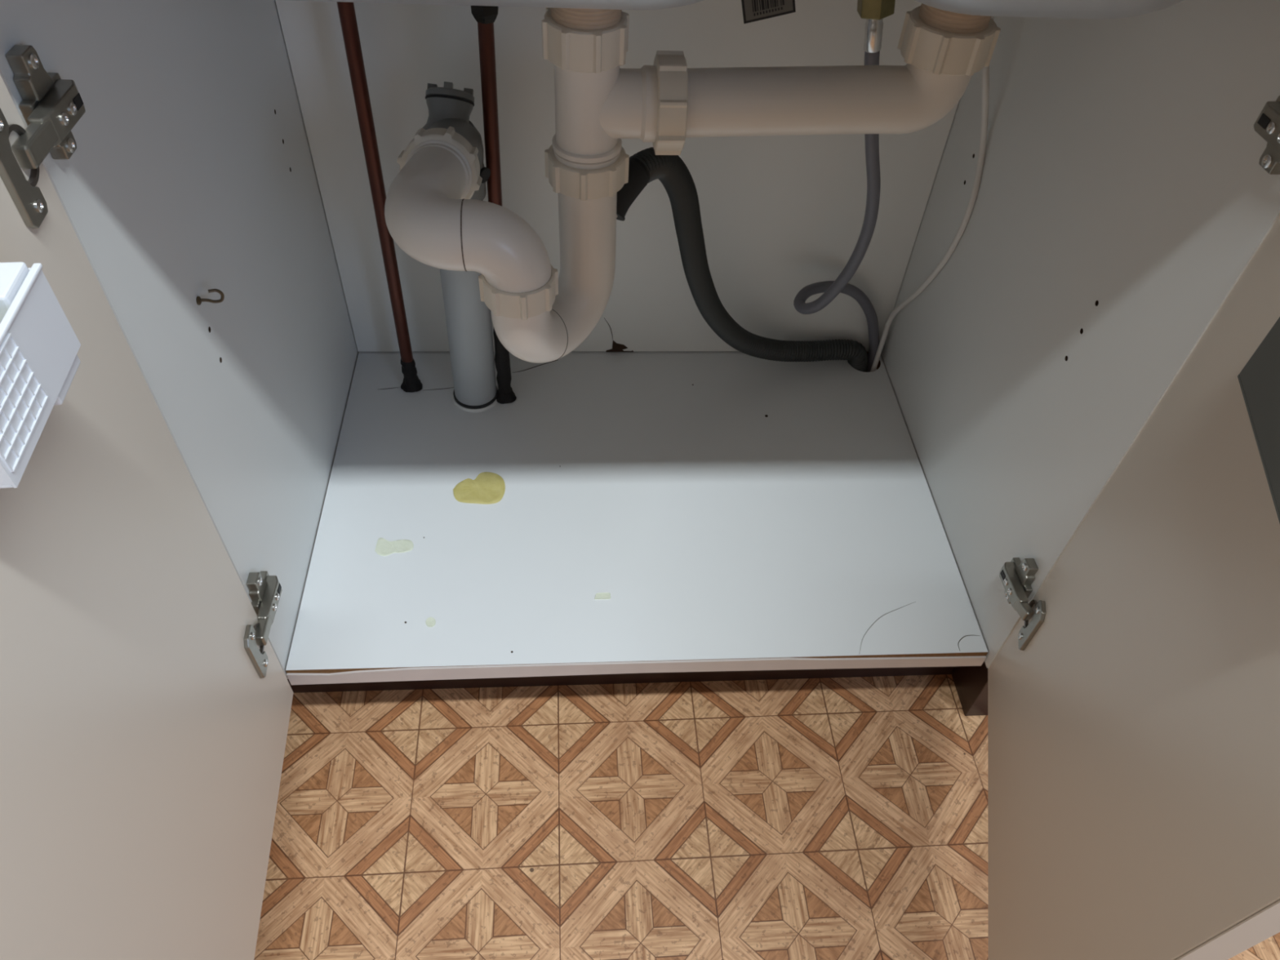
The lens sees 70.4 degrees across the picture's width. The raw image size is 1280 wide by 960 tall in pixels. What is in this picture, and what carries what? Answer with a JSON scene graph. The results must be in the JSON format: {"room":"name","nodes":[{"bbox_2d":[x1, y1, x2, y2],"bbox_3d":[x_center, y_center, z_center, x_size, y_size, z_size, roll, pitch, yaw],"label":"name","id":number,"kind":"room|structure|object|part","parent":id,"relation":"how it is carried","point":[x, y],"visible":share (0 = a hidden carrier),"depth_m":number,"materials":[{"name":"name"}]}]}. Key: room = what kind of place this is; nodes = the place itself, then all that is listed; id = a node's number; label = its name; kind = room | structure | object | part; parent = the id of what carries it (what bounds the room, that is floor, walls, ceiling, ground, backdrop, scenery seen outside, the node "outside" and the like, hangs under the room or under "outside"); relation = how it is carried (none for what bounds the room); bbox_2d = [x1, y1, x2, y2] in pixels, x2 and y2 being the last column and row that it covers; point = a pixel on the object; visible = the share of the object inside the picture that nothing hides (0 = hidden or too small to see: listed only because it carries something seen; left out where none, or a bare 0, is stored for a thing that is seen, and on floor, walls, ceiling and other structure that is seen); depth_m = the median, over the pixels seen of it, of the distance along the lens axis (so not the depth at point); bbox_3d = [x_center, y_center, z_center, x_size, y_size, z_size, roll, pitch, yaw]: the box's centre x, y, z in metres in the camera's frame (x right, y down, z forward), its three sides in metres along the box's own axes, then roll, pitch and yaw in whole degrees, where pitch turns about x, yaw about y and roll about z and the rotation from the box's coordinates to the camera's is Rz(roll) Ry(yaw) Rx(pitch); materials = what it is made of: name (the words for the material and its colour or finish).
{"room":"kitchen","nodes":[
{"label":"kitchen","id":0,"kind":"room"},
{"bbox_2d":[253,674,1279,959],"bbox_3d":[0.075,1.048,0.421,5.200,0.020,3.177,-1,48,-4],"label":"floor","id":1,"kind":"structure","parent":0,"point":[828,818],"depth_m":1.00,"materials":[{"name":"brown laminate"}]},
{"bbox_2d":[337,1,422,392],"bbox_3d":[-0.303,-0.317,1.054,0.030,0.836,0.030,-1,48,-4],"label":"copper pipe","id":2,"kind":"object","parent":1,"relation":"on","point":[411,383],"visible":0.89,"depth_m":1.02,"materials":[{"name":"brown metal"}]},
{"bbox_2d":[422,81,497,412],"bbox_3d":[-0.210,-0.186,1.115,0.079,0.582,0.154,-1,48,-4],"label":"pipe","id":3,"kind":"object","parent":1,"relation":"on","point":[468,318],"visible":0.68,"depth_m":1.11,"materials":[{"name":"grey plastic"}]},
{"bbox_2d":[471,5,516,404],"bbox_3d":[-0.170,-0.262,1.090,0.039,0.722,0.031,-1,48,-4],"label":"copper pipe","id":4,"kind":"object","parent":1,"relation":"on","point":[485,16],"visible":0.73,"depth_m":0.96,"materials":[{"name":"metal"}]},
{"bbox_2d":[0,0,1279,959],"bbox_3d":[-0.091,-0.036,0.811,1.150,0.840,0.948,-1,48,-4],"label":"base cabinet","id":5,"kind":"object","parent":1,"relation":"on","point":[1046,491],"visible":0.98,"depth_m":0.86,"materials":[{"name":"white laminate"}]},
{"bbox_2d":[8,124,39,186],"bbox_3d":[-0.339,-0.173,0.487,0.014,0.033,0.033,-3,48,-7],"label":"hinge","id":6,"kind":"object","parent":5,"relation":"on","point":[23,142],"depth_m":0.49,"materials":[{"name":"silver metal"}]},
{"bbox_2d":[0,262,80,488],"bbox_3d":[-0.291,-0.046,0.392,0.051,0.066,0.095,-3,48,-7],"label":"basket","id":7,"kind":"object","parent":5,"relation":"attached to","point":[39,346],"visible":0.98,"depth_m":0.40,"materials":[{"name":"white plastic"}]},
{"bbox_2d":[0,262,29,323],"bbox_3d":[-0.294,-0.080,0.400,0.043,0.021,0.027,-3,48,-7],"label":"soap box","id":8,"kind":"object","parent":7,"relation":"in","point":[12,274],"visible":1,"depth_m":0.40,"materials":[{"name":"white plastic"}]},
{"bbox_3d":[-0.343,-0.219,0.523,0.010,0.061,0.042,-1,48,-4],"label":"mounting plate","id":9,"kind":"part","parent":5,"relation":"part of","materials":[{"name":"silver metal"}]},
{"bbox_3d":[-0.335,0.131,0.564,0.018,0.718,0.395,-3,48,-7],"label":"door","id":10,"kind":"part","parent":5,"relation":"part of","materials":[{"name":"white laminate"}]},
{"bbox_3d":[-0.383,-0.227,0.882,0.016,0.718,0.537,-1,48,-4],"label":"panel","id":11,"kind":"part","parent":5,"relation":"part of","materials":[{"name":"white plastic"}]},
{"bbox_2d":[195,288,224,305],"bbox_3d":[-0.356,-0.151,0.748,0.024,0.015,0.007,-24,54,-23],"label":"hook","id":12,"kind":"object","parent":5,"relation":"attached to","point":[198,300],"visible":1,"depth_m":0.75,"materials":[{"name":"silver metal"}]},
{"bbox_3d":[-0.366,0.109,0.877,0.010,0.061,0.042,-1,48,-4],"label":"mounting plate","id":13,"kind":"part","parent":5,"relation":"part of","materials":[{"name":"silver metal"}]},
{"bbox_2d":[253,622,264,653],"bbox_3d":[-0.362,0.150,0.845,0.014,0.033,0.033,-3,48,-7],"label":"hinge","id":14,"kind":"object","parent":5,"relation":"on","point":[258,628],"depth_m":0.84,"materials":[{"name":"silver metal"}]},
{"bbox_3d":[-0.006,-0.424,1.071,0.766,0.698,0.004,-1,48,-4],"label":"panel","id":15,"kind":"part","parent":5,"relation":"part of","materials":[{"name":"white laminate"}]},
{"bbox_3d":[-0.008,0.009,1.165,0.765,0.018,0.521,-1,48,-4],"label":"panel","id":16,"kind":"part","parent":5,"relation":"part of","materials":[{"name":"white laminate"}]},
{"bbox_2d":[616,146,868,372],"bbox_3d":[0.127,-0.212,1.155,0.480,0.546,0.103,-25,54,-24],"label":"hose","id":17,"kind":"object","parent":5,"relation":"in","point":[645,166],"visible":0.88,"depth_m":1.08,"materials":[{"name":"black rubber"}]},
{"bbox_2d":[793,0,895,372],"bbox_3d":[0.266,-0.309,1.136,0.084,0.718,0.208,37,55,26],"label":"hose","id":18,"kind":"object","parent":5,"relation":"in","point":[874,11],"visible":0.7,"depth_m":1.07,"materials":[{"name":"grey rubber"}]},
{"bbox_2d":[870,16,993,372],"bbox_3d":[0.343,-0.332,1.093,0.072,0.701,0.110,-1,48,-4],"label":"cable","id":19,"kind":"object","parent":5,"relation":"attached to","point":[985,70],"visible":0.77,"depth_m":1.04,"materials":[{"name":"white plastic"}]},
{"bbox_3d":[0.391,0.100,0.934,0.010,0.061,0.042,-1,48,-4],"label":"mounting plate","id":20,"kind":"part","parent":5,"relation":"part of","materials":[{"name":"silver metal"}]},
{"bbox_2d":[1024,600,1037,627],"bbox_3d":[0.397,0.137,0.905,0.014,0.033,0.033,13,48,8],"label":"hinge","id":21,"kind":"object","parent":5,"relation":"on","point":[1030,606],"depth_m":0.90,"materials":[{"name":"silver metal"}]},
{"bbox_3d":[0.400,-0.232,0.937,0.016,0.718,0.547,-1,48,-4],"label":"panel","id":22,"kind":"part","parent":5,"relation":"part of","materials":[{"name":"white plastic"}]},
{"bbox_3d":[0.368,0.114,0.625,0.018,0.718,0.395,13,48,8],"label":"door","id":23,"kind":"part","parent":5,"relation":"part of","materials":[{"name":"white laminate"}]},
{"bbox_2d":[1237,316,1279,523],"bbox_3d":[0.352,-0.040,0.438,0.030,0.121,0.168,13,48,8],"label":"caddy","id":24,"kind":"object","parent":5,"relation":"attached to","point":[1259,380],"visible":1,"depth_m":0.50,"materials":[{"name":"grey plastic"}]},
{"bbox_3d":[0.414,-0.227,0.574,0.010,0.061,0.042,-1,48,-4],"label":"mounting plate","id":25,"kind":"part","parent":5,"relation":"part of","materials":[{"name":"silver metal"}]},
{"bbox_3d":[0.043,-0.478,0.628,2.000,0.036,0.602,-1,48,-4],"label":"countertop","id":26,"kind":"structure","parent":5,"relation":"on","visible":0},
{"bbox_2d":[285,0,1184,33],"bbox_3d":[0.034,-0.406,0.655,0.765,0.177,0.410,-1,48,-4],"label":"sink","id":27,"kind":"object","parent":26,"relation":"in","point":[961,16],"visible":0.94,"depth_m":0.58,"materials":[{"name":"white ceramic"},{"name":"tan plastic"}]},
{"bbox_3d":[-0.116,-0.426,0.619,0.460,0.110,0.410,-1,48,-4],"label":"bowl","id":28,"kind":"part","parent":27,"relation":"part of","materials":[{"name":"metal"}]},
{"bbox_2d":[551,7,622,30],"bbox_3d":[-0.041,-0.365,0.686,0.072,0.068,0.072,-1,48,-4],"label":"outlet","id":29,"kind":"object","parent":27,"relation":"attached to","point":[581,19],"depth_m":0.68,"materials":[{"name":"beige plastic"}]},
{"bbox_2d":[384,5,1000,363],"bbox_3d":[0.024,-0.261,0.813,0.499,0.306,0.215,-1,48,-4],"label":"trap","id":30,"kind":"object","parent":27,"relation":"attached to","point":[538,316],"visible":1,"depth_m":0.74,"materials":[{"name":"beige plastic"}]},
{"bbox_2d":[741,0,795,23],"bbox_3d":[0.112,-0.468,0.756,0.060,0.165,0.012,-1,48,-4],"label":"tag","id":31,"kind":"object","parent":27,"relation":"hanging from","point":[753,11],"visible":1,"depth_m":0.80,"materials":[{"name":"white paper"}]},
{"bbox_2d":[919,3,991,33],"bbox_3d":[0.247,-0.370,0.705,0.072,0.059,0.072,-1,48,-4],"label":"outlet","id":32,"kind":"object","parent":27,"relation":"attached to","point":[939,19],"depth_m":0.69,"materials":[{"name":"beige plastic"}]},
{"bbox_3d":[0.260,-0.434,0.650,0.315,0.111,0.400,-1,48,-4],"label":"bowl","id":33,"kind":"part","parent":27,"relation":"part of","materials":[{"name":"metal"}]}
]}

